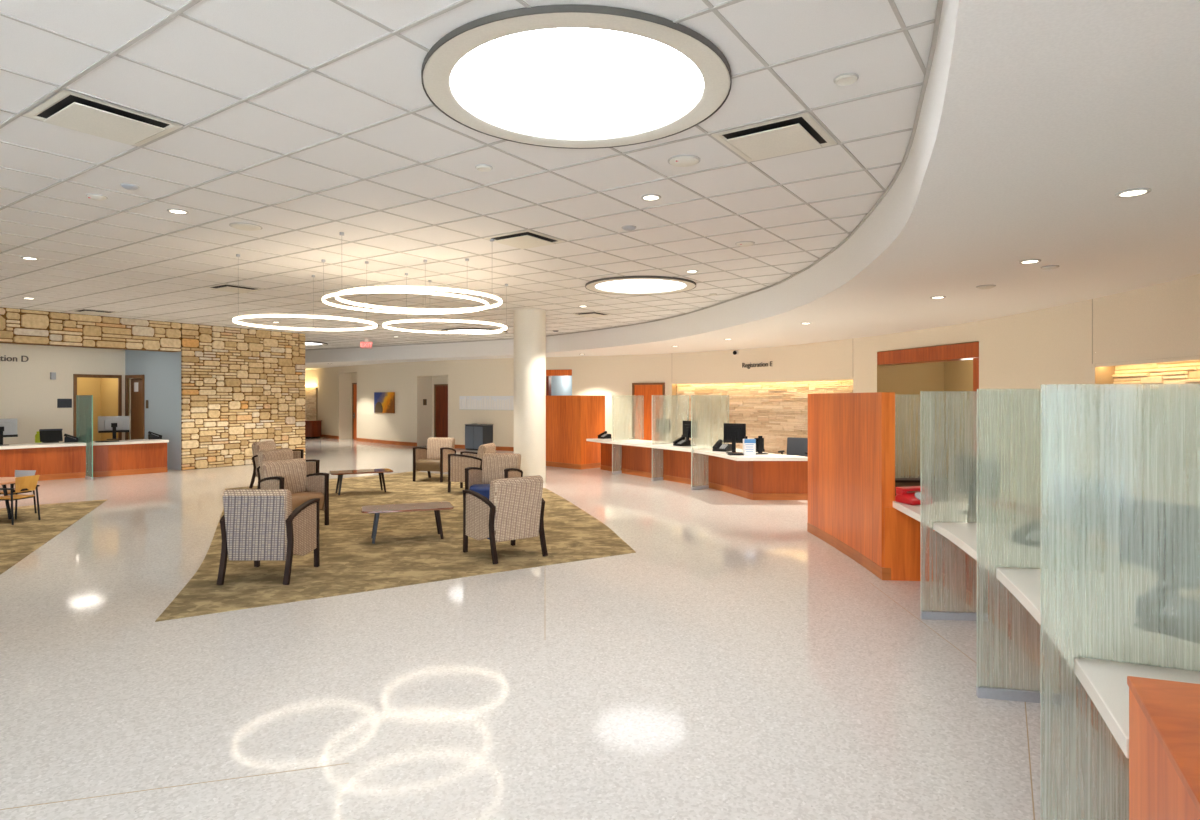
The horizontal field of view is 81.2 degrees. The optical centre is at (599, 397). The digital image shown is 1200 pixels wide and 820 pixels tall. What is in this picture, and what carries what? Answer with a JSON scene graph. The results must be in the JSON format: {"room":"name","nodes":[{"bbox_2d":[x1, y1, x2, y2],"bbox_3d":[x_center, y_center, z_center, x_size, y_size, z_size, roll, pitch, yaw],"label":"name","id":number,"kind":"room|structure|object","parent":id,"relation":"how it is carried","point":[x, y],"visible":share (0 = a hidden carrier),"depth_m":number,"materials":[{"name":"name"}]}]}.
{"room":"hospital interior","nodes":[
{"label":"hospital interior","id":0,"kind":"room"},
{"bbox_2d":[0,343,128,443],"bbox_3d":[-15.419,0.255,14.908,1.600,2.990,9.100,0,0,32],"label":"wall","id":1,"kind":"structure","parent":0,"point":[28,394],"depth_m":16.93,"materials":[{"name":"beige paint"}]},
{"bbox_2d":[73,374,121,439],"bbox_3d":[-12.707,0.585,17.719,0.050,2.330,1.066,0,0,32],"label":"door frame","id":2,"kind":"structure","parent":1,"relation":"in","point":[75,376],"depth_m":17.62,"materials":[{"name":"brown wood"}]},
{"bbox_2d":[0,307,180,351],"bbox_3d":[-11.928,-1.445,14.141,0.433,0.690,6.500,0,0,32],"label":"wall header","id":3,"kind":"structure","parent":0,"point":[17,326],"depth_m":15.12,"materials":[{"name":"stone"}]},
{"bbox_2d":[125,350,180,469],"bbox_3d":[-11.216,0.255,17.529,2.750,2.990,0.001,0,0,32],"label":"wall","id":4,"kind":"structure","parent":0,"point":[161,370],"depth_m":17.24,"materials":[{"name":"blue paint"}]},
{"bbox_2d":[125,375,144,439],"bbox_3d":[-11.937,0.585,17.967,0.941,2.330,0.050,0,0,32],"label":"door frame","id":5,"kind":"structure","parent":4,"relation":"in","point":[126,376],"depth_m":17.73,"materials":[{"name":"brown wood"}]},
{"bbox_2d":[131,378,141,439],"bbox_3d":[-11.863,0.630,18.085,0.811,2.240,0.103,0,0,32],"label":"door","id":6,"kind":"structure","parent":4,"relation":"in","point":[136,397],"depth_m":18.10,"materials":[{"name":"wood"}]},
{"bbox_2d":[129,372,346,431],"bbox_3d":[-7.500,-0.020,26.000,33.000,3.540,20.000,0,0,0],"label":"wall","id":7,"kind":"structure","parent":0,"point":[346,372],"depth_m":35.78,"materials":[{"name":"beige paint"}]},
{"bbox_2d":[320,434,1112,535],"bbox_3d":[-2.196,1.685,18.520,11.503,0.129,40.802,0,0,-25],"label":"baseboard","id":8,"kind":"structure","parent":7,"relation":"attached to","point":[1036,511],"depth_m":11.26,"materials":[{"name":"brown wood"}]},
{"bbox_2d":[672,377,852,383],"bbox_3d":[4.030,-0.417,18.036,0.504,0.044,6.230,0,0,-33],"label":"trim","id":9,"kind":"structure","parent":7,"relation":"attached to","point":[851,378],"depth_m":18.00,"materials":[{"name":"beige paint"}]},
{"bbox_2d":[181,323,305,469],"bbox_3d":[-9.280,-0.020,18.303,0.353,3.540,3.354,0,0,32],"label":"stone wall","id":10,"kind":"structure","parent":0,"point":[241,387],"depth_m":17.97,"materials":[{"name":"stone"}]},
{"bbox_2d":[339,372,356,438],"bbox_3d":[-10.190,0.360,28.942,0.500,2.780,1.696,0,0,-44],"label":"wall","id":11,"kind":"structure","parent":0,"point":[346,380],"depth_m":29.57,"materials":[{"name":"beige paint"}]},
{"bbox_2d":[352,383,356,438],"bbox_3d":[-9.966,0.570,28.967,0.140,2.360,1.120,0,0,-44],"label":"door","id":12,"kind":"structure","parent":11,"relation":"in","point":[354,385],"depth_m":29.26,"materials":[{"name":"brown wood"}]},
{"bbox_2d":[417,375,447,445],"bbox_3d":[-5.731,0.490,25.039,1.555,2.520,0.720,0,0,33],"label":"wall","id":13,"kind":"structure","parent":0,"point":[425,384],"depth_m":25.50,"materials":[{"name":"beige paint"}]},
{"bbox_2d":[434,384,447,437],"bbox_3d":[-5.507,0.635,25.239,1.240,2.230,0.140,0,0,33],"label":"door","id":14,"kind":"structure","parent":13,"relation":"in","point":[440,390],"depth_m":25.38,"materials":[{"name":"wood"}]},
{"bbox_2d":[0,0,937,349],"bbox_3d":[-0.094,-1.836,16.625,48.693,0.108,47.637,0,0,0],"label":"ceiling","id":15,"kind":"structure","parent":0,"point":[306,122],"depth_m":5.47,"materials":[{"name":"tile"}]},
{"bbox_2d":[71,309,117,314],"bbox_3d":[-10.510,-1.769,14.545,0.660,0.040,0.660,0,0,34],"label":"ceiling vent","id":16,"kind":"object","parent":15,"relation":"in","point":[83,311],"visible":1,"depth_m":14.48,"materials":[{"name":"white metal"}]},
{"bbox_2d":[23,90,182,146],"bbox_3d":[-3.191,-1.769,4.509,0.660,0.040,0.660,0,0,34],"label":"ceiling vent","id":17,"kind":"object","parent":15,"relation":"in","point":[66,109],"visible":1,"depth_m":4.43,"materials":[{"name":"white metal"}]},
{"bbox_2d":[204,284,263,292],"bbox_3d":[-5.965,-1.769,11.426,0.660,0.040,0.660,0,0,34],"label":"ceiling vent","id":18,"kind":"object","parent":15,"relation":"in","point":[223,287],"visible":1,"depth_m":11.34,"materials":[{"name":"white metal"}]},
{"bbox_2d":[229,222,262,230],"bbox_3d":[-3.695,-1.780,7.306,0.314,0.019,0.314,0,0,0],"label":"ceiling speaker","id":19,"kind":"object","parent":15,"relation":"attached to","point":[238,225],"visible":1,"depth_m":7.27,"materials":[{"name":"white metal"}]},
{"bbox_2d":[233,254,376,330],"bbox_3d":[-3.928,-1.384,9.400,1.784,0.810,1.784,0,0,0],"label":"pendant","id":20,"kind":"object","parent":15,"relation":"hanging from","point":[313,316],"visible":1,"depth_m":9.27,"materials":[{"name":"white"}]},
{"bbox_2d":[233,315,376,330],"bbox_3d":[-3.928,-0.992,9.400,1.780,0.025,1.780,0,0,0],"label":"diffuser","id":21,"kind":"object","parent":20,"relation":"attached to","point":[235,319],"depth_m":9.30,"materials":[{"name":"white plastic"}]},
{"bbox_2d":[321,258,488,313],"bbox_3d":[-2.633,-1.532,9.606,2.194,0.515,2.206,0,0,0],"label":"pendant","id":22,"kind":"object","parent":15,"relation":"hanging from","point":[324,297],"visible":0.87,"depth_m":9.09,"materials":[{"name":"white"}]},
{"bbox_2d":[322,291,488,313],"bbox_3d":[-2.633,-1.286,9.600,2.190,0.025,2.190,0,0,0],"label":"diffuser","id":23,"kind":"object","parent":22,"relation":"attached to","point":[324,297],"depth_m":9.31,"materials":[{"name":"white plastic"}]},
{"bbox_2d":[335,232,501,310],"bbox_3d":[-2.097,-1.456,8.200,1.884,0.665,1.884,0,0,0],"label":"pendant","id":24,"kind":"object","parent":15,"relation":"hanging from","point":[338,293],"visible":1,"depth_m":7.79,"materials":[{"name":"white"}]},
{"bbox_2d":[335,287,501,310],"bbox_3d":[-2.097,-1.137,8.200,1.880,0.025,1.880,0,0,0],"label":"diffuser","id":25,"kind":"object","parent":24,"relation":"attached to","point":[338,293],"depth_m":7.91,"materials":[{"name":"white plastic"}]},
{"bbox_2d":[383,273,507,333],"bbox_3d":[-2.401,-1.437,10.930,1.902,0.705,1.894,0,0,0],"label":"pendant","id":26,"kind":"object","parent":15,"relation":"hanging from","point":[406,274],"visible":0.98,"depth_m":10.45,"materials":[{"name":"white"}]},
{"bbox_2d":[383,320,506,333],"bbox_3d":[-2.405,-1.097,10.930,1.890,0.025,1.890,0,0,0],"label":"diffuser","id":27,"kind":"object","parent":26,"relation":"attached to","point":[397,321],"depth_m":10.85,"materials":[{"name":"white plastic"}]},
{"bbox_2d":[441,328,506,334],"bbox_3d":[-3.378,-1.770,18.842,1.756,0.033,1.756,0,0,0],"label":"recessed light","id":28,"kind":"object","parent":15,"relation":"in","point":[450,329],"visible":0.7,"depth_m":18.54,"materials":[{"name":"white metal"}]},
{"bbox_2d":[450,330,500,333],"bbox_3d":[-3.378,-1.778,18.842,1.448,0.008,1.448,0,0,0],"label":"diffuser","id":29,"kind":"object","parent":28,"relation":"attached to","point":[450,330],"depth_m":19.10,"materials":[{"name":"white plastic"}]},
{"bbox_2d":[483,231,564,248],"bbox_3d":[-0.852,-1.769,7.918,0.660,0.040,0.660,0,0,34],"label":"ceiling vent","id":30,"kind":"object","parent":15,"relation":"in","point":[524,239],"visible":1,"depth_m":7.85,"materials":[{"name":"white metal"}]},
{"bbox_2d":[421,4,731,148],"bbox_3d":[-0.130,-1.770,4.060,1.756,0.033,1.756,0,0,0],"label":"recessed light","id":31,"kind":"object","parent":15,"relation":"in","point":[569,76],"visible":1,"depth_m":3.87,"materials":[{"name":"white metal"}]},
{"bbox_2d":[450,28,703,137],"bbox_3d":[-0.130,-1.778,4.060,1.448,0.008,1.448,0,0,0],"label":"diffuser","id":32,"kind":"object","parent":31,"relation":"attached to","point":[505,82],"depth_m":3.93,"materials":[{"name":"white plastic"}]},
{"bbox_2d":[309,0,942,349],"bbox_3d":[-5.327,-1.770,14.960,13.101,0.021,37.872,0,0,-24],"label":"trim","id":33,"kind":"structure","parent":15,"relation":"attached to","point":[939,2],"depth_m":5.71,"materials":[{"name":"paint"}]},
{"bbox_2d":[585,276,695,294],"bbox_3d":[0.644,-1.770,11.138,1.756,0.033,1.756,0,0,0],"label":"recessed light","id":34,"kind":"object","parent":15,"relation":"in","point":[621,285],"visible":1,"depth_m":11.09,"materials":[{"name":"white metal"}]},
{"bbox_2d":[595,279,685,292],"bbox_3d":[0.644,-1.778,11.138,1.448,0.008,1.448,0,0,0],"label":"diffuser","id":35,"kind":"object","parent":34,"relation":"attached to","point":[601,285],"depth_m":11.09,"materials":[{"name":"white plastic"}]},
{"bbox_2d":[668,154,699,166],"bbox_3d":[0.633,-1.772,5.276,0.246,0.033,0.246,0,0,0],"label":"smoke detector","id":36,"kind":"object","parent":15,"relation":"attached to","point":[685,160],"visible":1,"depth_m":5.22,"materials":[{"name":"white plastic"}]},
{"bbox_2d":[711,113,836,161],"bbox_3d":[1.210,-1.769,4.832,0.660,0.040,0.660,0,0,34],"label":"ceiling vent","id":37,"kind":"object","parent":15,"relation":"in","point":[801,132],"visible":1,"depth_m":4.75,"materials":[{"name":"white metal"}]},
{"bbox_2d":[833,73,858,85],"bbox_3d":[1.378,-1.780,3.922,0.134,0.019,0.134,0,0,0],"label":"sprinkler cover","id":38,"kind":"object","parent":15,"relation":"attached to","point":[844,79],"visible":1,"depth_m":3.91,"materials":[{"name":"white metal"}]},
{"bbox_2d":[551,369,571,395],"bbox_3d":[-0.846,0.430,23.468,0.904,2.640,2.600,0,0,21],"label":"wall","id":39,"kind":"structure","parent":0,"point":[560,385],"depth_m":23.48,"materials":[{"name":"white paint"}]},
{"bbox_2d":[305,339,852,446],"bbox_3d":[-5.088,0.205,25.130,28.880,3.090,1.877,0,0,39],"label":"wall","id":40,"kind":"structure","parent":0,"point":[607,376],"depth_m":22.15,"materials":[{"name":"beige paint"}]},
{"bbox_2d":[305,387,317,419],"bbox_3d":[-13.249,0.300,31.738,0.110,1.500,1.900,0,0,-44],"label":"wall pier","id":41,"kind":"object","parent":40,"relation":"in","point":[311,394],"visible":0.59,"depth_m":31.35,"materials":[{"name":"stone"}]},
{"bbox_2d":[374,392,394,412],"bbox_3d":[-8.158,0.193,26.458,1.490,0.784,0.036,0,0,44],"label":"framed picture","id":42,"kind":"object","parent":40,"relation":"attached to","point":[384,402],"visible":1,"depth_m":26.41},
{"bbox_2d":[459,396,513,410],"bbox_3d":[-3.793,0.190,23.407,2.350,0.480,0.041,0,0,30],"label":"relief","id":43,"kind":"object","parent":40,"relation":"attached to","point":[500,403],"visible":0.94,"depth_m":23.39,"materials":[{"name":"white metal"}]},
{"bbox_2d":[546,369,571,375],"bbox_3d":[-1.271,-0.790,22.346,0.894,0.190,0.200,0,0,21],"label":"trim","id":44,"kind":"structure","parent":40,"relation":"attached to","point":[548,372],"depth_m":22.24,"materials":[{"name":"brown wood"}]},
{"bbox_2d":[632,383,664,441],"bbox_3d":[1.456,0.655,20.947,1.100,2.190,0.140,0,0,33],"label":"door","id":45,"kind":"structure","parent":40,"relation":"in","point":[654,393],"depth_m":20.96,"materials":[{"name":"brown wood"}]},
{"bbox_2d":[672,377,852,454],"bbox_3d":[4.132,0.505,18.116,0.766,1.890,6.358,0,0,-33],"label":"wall niche","id":46,"kind":"object","parent":40,"relation":"in","point":[776,412],"visible":0.59,"depth_m":18.76,"materials":[{"name":"stone"}]},
{"bbox_2d":[0,432,1199,819],"bbox_3d":[-7.500,1.800,14.500,33.000,0.101,43.000,0,0,0],"label":"floor","id":47,"kind":"structure","parent":0,"point":[737,664],"depth_m":4.27,"materials":[{"name":"stone"}]},
{"bbox_2d":[0,500,105,574],"bbox_3d":[-7.743,1.747,7.388,2.844,0.006,8.826,0,0,-26],"label":"carpet","id":48,"kind":"object","parent":47,"relation":"on","point":[28,533],"visible":1,"depth_m":9.54,"materials":[{"name":"beige carpet"}]},
{"bbox_2d":[0,477,15,519],"bbox_3d":[-8.780,1.465,9.900,1.030,0.565,1.030,0,0,0],"label":"table","id":49,"kind":"object","parent":48,"relation":"on","point":[3,480],"visible":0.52,"depth_m":9.99,"materials":[{"name":"brown wood"}]},
{"bbox_2d":[0,470,36,512],"bbox_3d":[-8.719,1.422,10.388,0.424,0.646,0.419,0,0,8],"label":"chair","id":50,"kind":"object","parent":48,"relation":"on","point":[18,473],"visible":0.32,"depth_m":10.54,"materials":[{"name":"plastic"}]},
{"bbox_2d":[0,475,40,524],"bbox_3d":[-8.192,1.422,9.799,0.419,0.646,0.424,0,0,7],"label":"chair","id":51,"kind":"object","parent":48,"relation":"on","point":[25,483],"visible":1,"depth_m":9.79,"materials":[{"name":"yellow wood"}]},
{"bbox_2d":[0,443,167,480],"bbox_3d":[-11.773,1.400,15.001,0.857,0.700,4.254,0,0,37],"label":"reception desk","id":52,"kind":"object","parent":47,"relation":"on","point":[51,463],"depth_m":15.26,"materials":[{"name":"brown wood"}]},
{"bbox_2d":[0,439,168,449],"bbox_3d":[-11.762,1.020,14.987,0.991,0.060,4.265,0,0,37],"label":"countertop","id":53,"kind":"structure","parent":52,"relation":"on","point":[138,441],"depth_m":15.13,"materials":[{"name":"stone"}]},
{"bbox_2d":[0,418,17,445],"bbox_3d":[-12.382,0.715,14.439,0.200,0.550,0.620,0,0,26],"label":"monitor","id":54,"kind":"object","parent":53,"relation":"on","point":[8,427],"visible":0.99,"depth_m":14.54,"materials":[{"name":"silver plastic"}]},
{"bbox_2d":[39,429,62,442],"bbox_3d":[-12.101,0.841,15.418,0.200,0.298,0.400,0,0,38],"label":"display screen","id":55,"kind":"object","parent":53,"relation":"on","point":[46,435],"visible":1,"depth_m":15.37,"materials":[{"name":"black plastic"}]},
{"bbox_2d":[98,416,129,439],"bbox_3d":[-11.461,0.715,16.506,0.620,0.550,0.200,0,0,-44],"label":"monitor","id":56,"kind":"object","parent":53,"relation":"on","point":[106,424],"visible":1,"depth_m":16.46,"materials":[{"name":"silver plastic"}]},
{"bbox_2d":[76,395,93,479],"bbox_3d":[-11.214,0.850,15.224,1.300,1.800,0.040,0,0,41],"label":"glass screen","id":57,"kind":"object","parent":47,"relation":"on","point":[84,403],"visible":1,"depth_m":15.13,"materials":[{"name":"green glass"}]},
{"bbox_2d":[305,420,321,437],"bbox_3d":[-12.867,1.375,30.447,1.340,0.750,0.640,0,0,14],"label":"base cabinet","id":58,"kind":"object","parent":47,"relation":"on","point":[312,427],"visible":0.34,"depth_m":30.07,"materials":[{"name":"brown wood"}]},
{"bbox_2d":[155,471,635,621],"bbox_3d":[-3.152,1.747,11.373,5.580,0.006,10.454,0,0,-25],"label":"carpet","id":59,"kind":"object","parent":47,"relation":"on","point":[408,548],"visible":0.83,"depth_m":7.88,"materials":[{"name":"beige carpet"}]},
{"bbox_2d":[217,489,319,584],"bbox_3d":[-3.220,1.301,6.848,0.670,0.884,0.746,0,0,0],"label":"lounge chair","id":60,"kind":"object","parent":59,"relation":"on","point":[257,525],"visible":1,"depth_m":6.54,"materials":[{"name":"beige fabric"}]},
{"bbox_2d":[249,440,303,487],"bbox_3d":[-6.322,1.301,13.702,0.746,0.884,0.670,0,0,6],"label":"lounge chair","id":61,"kind":"object","parent":59,"relation":"on","point":[264,445],"visible":0.39,"depth_m":13.47,"materials":[{"name":"beige fabric"}]},
{"bbox_2d":[257,448,319,488],"bbox_3d":[-5.140,1.301,11.509,0.746,0.884,0.670,0,0,25],"label":"lounge chair","id":62,"kind":"object","parent":59,"relation":"on","point":[286,453],"visible":0.35,"depth_m":11.62,"materials":[{"name":"beige fabric"}]},
{"bbox_2d":[258,458,328,524],"bbox_3d":[-4.187,1.301,9.535,0.746,0.884,0.670,0,0,41],"label":"lounge chair","id":63,"kind":"object","parent":59,"relation":"on","point":[290,474],"visible":0.62,"depth_m":9.56,"materials":[{"name":"beige fabric"}]},
{"bbox_2d":[329,468,392,494],"bbox_3d":[-4.380,1.546,12.830,1.080,0.401,0.546,0,0,-28],"label":"coffee table","id":64,"kind":"object","parent":59,"relation":"on","point":[380,472],"visible":1,"depth_m":12.76,"materials":[{"name":"brown wood"}]},
{"bbox_2d":[361,502,453,543],"bbox_3d":[-2.380,1.546,8.650,1.080,0.401,0.546,0,0,-20],"label":"coffee table","id":65,"kind":"object","parent":59,"relation":"on","point":[427,506],"visible":1,"depth_m":8.56,"materials":[{"name":"brown wood"}]},
{"bbox_2d":[413,437,455,481],"bbox_3d":[-3.475,1.301,14.782,0.670,0.884,0.746,0,0,13],"label":"lounge chair","id":66,"kind":"object","parent":59,"relation":"on","point":[434,457],"visible":0.83,"depth_m":14.62,"materials":[{"name":"beige fabric"}]},
{"bbox_2d":[448,443,495,491],"bbox_3d":[-2.368,1.301,13.086,0.746,0.884,0.670,0,0,10],"label":"lounge chair","id":67,"kind":"object","parent":59,"relation":"on","point":[457,463],"visible":0.48,"depth_m":12.80,"materials":[{"name":"beige fabric"}]},
{"bbox_2d":[465,453,522,498],"bbox_3d":[-1.575,1.301,10.522,0.670,0.884,0.746,0,0,13],"label":"lounge chair","id":68,"kind":"object","parent":59,"relation":"on","point":[494,465],"visible":0.57,"depth_m":10.67,"materials":[{"name":"beige fabric"}]},
{"bbox_2d":[463,475,547,563],"bbox_3d":[-1.057,1.301,7.772,0.670,0.884,0.746,0,0,-37],"label":"lounge chair","id":69,"kind":"object","parent":59,"relation":"on","point":[514,509],"visible":1,"depth_m":7.53,"materials":[{"name":"beige fabric"}]},
{"bbox_2d":[465,424,492,449],"bbox_3d":[-4.046,1.317,23.395,0.924,0.866,0.463,0,0,39],"label":"recycling bin","id":70,"kind":"object","parent":47,"relation":"on","point":[476,435],"visible":0.94,"depth_m":23.16,"materials":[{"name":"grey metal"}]},
{"bbox_2d":[514,309,545,482],"bbox_3d":[-1.450,-0.020,14.450,0.660,3.540,0.660,0,0,0],"label":"round column","id":71,"kind":"structure","parent":47,"relation":"on","point":[529,324],"depth_m":14.16,"materials":[{"name":"paint"}]},
{"bbox_2d":[546,395,604,469],"bbox_3d":[-0.633,0.850,17.757,1.310,1.799,0.873,0,0,44],"label":"partition","id":72,"kind":"object","parent":47,"relation":"on","point":[571,420],"visible":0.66,"depth_m":17.36,"materials":[{"name":"brown wood"}]},
{"bbox_2d":[612,395,643,473],"bbox_3d":[0.661,0.850,16.351,1.030,1.800,0.040,0,0,-43],"label":"glass screen","id":73,"kind":"object","parent":47,"relation":"on","point":[613,472],"visible":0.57,"depth_m":16.00,"materials":[{"name":"clear glass"}]},
{"bbox_2d":[691,395,708,489],"bbox_3d":[2.142,0.850,13.558,1.040,1.800,0.040,0,0,-38],"label":"glass screen","id":74,"kind":"object","parent":47,"relation":"on","point":[702,486],"visible":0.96,"depth_m":13.24,"materials":[{"name":"clear glass"}]},
{"bbox_2d":[600,443,807,499],"bbox_3d":[1.702,1.400,14.440,0.885,0.700,6.184,0,0,-29],"label":"reception counter","id":75,"kind":"object","parent":47,"relation":"on","point":[752,480],"depth_m":13.24,"materials":[{"name":"brown wood"}]},
{"bbox_2d":[586,438,807,460],"bbox_3d":[1.657,1.020,14.268,1.293,0.060,6.466,0,0,-26],"label":"countertop","id":76,"kind":"structure","parent":75,"relation":"on","point":[701,449],"depth_m":13.48,"materials":[{"name":"stone"}]},
{"bbox_2d":[655,419,670,438],"bbox_3d":[1.499,0.750,16.650,0.200,0.480,0.500,0,0,-38],"label":"monitor","id":77,"kind":"object","parent":76,"relation":"on","point":[662,425],"visible":1,"depth_m":16.60,"materials":[{"name":"black plastic"}]},
{"bbox_2d":[682,421,696,445],"bbox_3d":[1.837,0.735,14.389,0.200,0.510,0.480,0,0,-30],"label":"monitor","id":78,"kind":"object","parent":76,"relation":"on","point":[686,424],"visible":0.86,"depth_m":14.33,"materials":[{"name":"black plastic"}]},
{"bbox_2d":[712,439,731,451],"bbox_3d":[2.269,0.888,12.957,0.280,0.204,0.298,0,0,34],"label":"desk phone","id":79,"kind":"object","parent":76,"relation":"on","point":[718,446],"visible":0.96,"depth_m":12.90,"materials":[{"name":"black plastic"}]},
{"bbox_2d":[723,423,745,452],"bbox_3d":[2.387,0.725,12.425,0.400,0.530,0.200,0,0,26],"label":"monitor","id":80,"kind":"object","parent":76,"relation":"on","point":[734,433],"visible":0.82,"depth_m":12.39,"materials":[{"name":"black plastic"}]},
{"bbox_2d":[743,436,755,454],"bbox_3d":[2.560,0.828,12.007,0.200,0.325,0.103,0,0,-3],"label":"sign","id":81,"kind":"object","parent":76,"relation":"on","point":[749,445],"visible":1,"depth_m":11.96,"materials":[{"name":"white paper"}]},
{"bbox_2d":[778,437,807,456],"bbox_3d":[3.778,1.272,13.597,0.580,0.956,0.607,0,0,31],"label":"office chair","id":82,"kind":"object","parent":47,"relation":"on","point":[795,446],"visible":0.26,"depth_m":13.79,"materials":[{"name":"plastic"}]},
{"bbox_2d":[807,392,894,579],"bbox_3d":[2.782,0.850,7.920,0.164,1.799,2.454,0,0,0],"label":"partition","id":83,"kind":"object","parent":47,"relation":"on","point":[851,436],"visible":1,"depth_m":7.53,"materials":[{"name":"brown wood"}]},
{"bbox_2d":[895,476,951,501],"bbox_3d":[3.620,1.390,8.950,1.540,0.720,0.460,0,0,0],"label":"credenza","id":84,"kind":"object","parent":47,"relation":"on","point":[939,487],"visible":0.25,"depth_m":8.72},
{"bbox_2d":[920,391,1068,620],"bbox_3d":[3.087,0.850,5.485,1.100,1.800,0.040,0,0,6],"label":"glass screen","id":85,"kind":"object","parent":47,"relation":"on","point":[930,615],"visible":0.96,"depth_m":5.49,"materials":[{"name":"clear glass"}]},
{"bbox_2d":[884,507,1128,769],"bbox_3d":[2.758,1.400,4.236,0.897,0.700,5.135,0,0,10],"label":"reception counter","id":86,"kind":"object","parent":47,"relation":"on","point":[913,551],"depth_m":5.76,"materials":[{"name":"brown wood"}]},
{"bbox_2d":[893,501,1199,757],"bbox_3d":[2.663,1.020,4.224,1.034,0.060,5.066,0,0,15],"label":"countertop","id":87,"kind":"structure","parent":86,"relation":"on","point":[1086,613],"depth_m":3.41,"materials":[{"name":"stone"}]},
{"bbox_2d":[895,486,933,504],"bbox_3d":[2.940,0.915,6.576,0.310,0.149,0.288,0,0,-14],"label":"desk phone","id":88,"kind":"object","parent":87,"relation":"on","point":[922,497],"visible":1,"depth_m":6.50,"materials":[{"name":"red plastic"}]},
{"bbox_2d":[955,455,999,516],"bbox_3d":[3.200,0.750,5.950,0.200,0.480,0.520,0,0,-7],"label":"monitor","id":89,"kind":"object","parent":87,"relation":"on","point":[979,477],"visible":1,"depth_m":5.89,"materials":[{"name":"black plastic"}]},
{"bbox_2d":[1011,519,1058,546],"bbox_3d":[2.953,0.918,4.751,0.212,0.145,0.200,0,0,-16],"label":"desk phone","id":90,"kind":"object","parent":87,"relation":"on","point":[1029,534],"visible":1,"depth_m":4.72,"materials":[{"name":"grey plastic"}]},
{"bbox_2d":[1050,474,1128,559],"bbox_3d":[3.080,0.750,4.420,0.200,0.480,0.500,0,0,-16],"label":"monitor","id":91,"kind":"object","parent":87,"relation":"on","point":[1083,504],"visible":0.92,"depth_m":4.38,"materials":[{"name":"black plastic"}]},
{"bbox_2d":[1116,497,1199,600],"bbox_3d":[2.750,0.750,3.350,0.200,0.480,0.500,0,0,-24],"label":"monitor","id":92,"kind":"object","parent":87,"relation":"on","point":[1164,537],"visible":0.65,"depth_m":3.37,"materials":[{"name":"black plastic"}]},
{"bbox_2d":[1134,617,1199,643],"bbox_3d":[2.470,0.978,2.860,0.150,0.025,0.440,0,0,-27],"label":"keyboard","id":93,"kind":"object","parent":87,"relation":"on","point":[1173,629],"visible":1,"depth_m":2.94,"materials":[{"name":"black plastic"}]},
{"bbox_2d":[1135,580,1199,626],"bbox_3d":[2.553,0.918,3.121,0.212,0.145,0.200,0,0,-27],"label":"desk phone","id":94,"kind":"object","parent":87,"relation":"on","point":[1157,602],"visible":0.97,"depth_m":3.12,"materials":[{"name":"grey plastic"}]},
{"bbox_2d":[976,388,1185,705],"bbox_3d":[2.767,0.850,3.970,1.150,1.800,0.040,0,0,12],"label":"glass screen","id":95,"kind":"object","parent":47,"relation":"on","point":[987,692],"visible":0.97,"depth_m":4.02,"materials":[{"name":"glass"}]},
{"bbox_2d":[1049,384,1199,671],"bbox_3d":[2.235,0.850,2.482,1.150,1.800,0.040,0,0,23],"label":"glass screen","id":96,"kind":"object","parent":47,"relation":"on","point":[1049,384],"visible":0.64,"depth_m":2.59,"materials":[{"name":"glass"}]},
{"bbox_2d":[1101,536,1199,589],"bbox_3d":[3.947,1.272,4.999,0.607,0.956,0.580,0,0,-13],"label":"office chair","id":97,"kind":"object","parent":47,"relation":"on","point":[1185,582],"visible":0.14,"depth_m":4.78,"materials":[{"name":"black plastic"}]},
{"bbox_2d":[1127,676,1199,819],"bbox_3d":[1.528,1.269,1.384,0.622,0.962,1.195,0,0,28],"label":"partition","id":98,"kind":"object","parent":47,"relation":"on","point":[1164,715],"visible":1,"depth_m":1.74,"materials":[{"name":"brown wood"}]},
{"bbox_2d":[305,0,1199,368],"bbox_3d":[-5.050,-1.535,14.450,27.900,0.490,42.900,0,0,0],"label":"ceiling","id":99,"kind":"structure","parent":0,"point":[1035,114],"depth_m":4.54,"materials":[{"name":"white paint"}]},
{"bbox_2d":[1115,188,1151,197],"bbox_3d":[3.346,-1.284,4.394,0.184,0.011,0.184,0,0,0],"label":"recessed light","id":100,"kind":"object","parent":99,"relation":"in","point":[1135,192],"visible":1,"depth_m":4.38,"materials":[{"name":"metal"}]},
{"bbox_2d":[877,341,978,481],"bbox_3d":[6.859,0.400,13.357,1.600,2.700,2.866,0,0,-12],"label":"wall","id":101,"kind":"structure","parent":0,"point":[950,383],"depth_m":14.75,"materials":[{"name":"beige paint"}]},
{"bbox_2d":[877,342,978,364],"bbox_3d":[6.292,-0.810,13.233,0.440,0.260,2.846,0,0,-12],"label":"trim","id":102,"kind":"structure","parent":101,"relation":"attached to","point":[964,351],"depth_m":13.00,"materials":[{"name":"brown wood"}]},
{"bbox_2d":[973,358,978,500],"bbox_3d":[6.581,0.540,11.901,0.440,2.420,0.130,0,0,-12],"label":"trim","id":103,"kind":"structure","parent":101,"relation":"attached to","point":[975,360],"depth_m":11.84,"materials":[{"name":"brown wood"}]},
{"bbox_2d":[853,274,1199,510],"bbox_3d":[4.652,0.205,6.134,2.650,3.090,18.220,0,0,14],"label":"wall","id":104,"kind":"structure","parent":0,"point":[1023,418],"depth_m":10.08,"materials":[{"name":"beige paint"}]},
{"bbox_2d":[1095,355,1199,366],"bbox_3d":[6.227,-0.417,7.372,0.116,0.044,3.510,0,0,9],"label":"trim","id":105,"kind":"structure","parent":104,"relation":"attached to","point":[1188,358],"depth_m":8.10,"materials":[{"name":"beige paint"}]},
{"bbox_2d":[1095,355,1199,506],"bbox_3d":[6.354,0.505,7.353,0.378,1.890,3.569,0,0,9],"label":"wall niche","id":106,"kind":"object","parent":104,"relation":"in","point":[1147,437],"visible":0.82,"depth_m":8.42,"materials":[{"name":"stone"}]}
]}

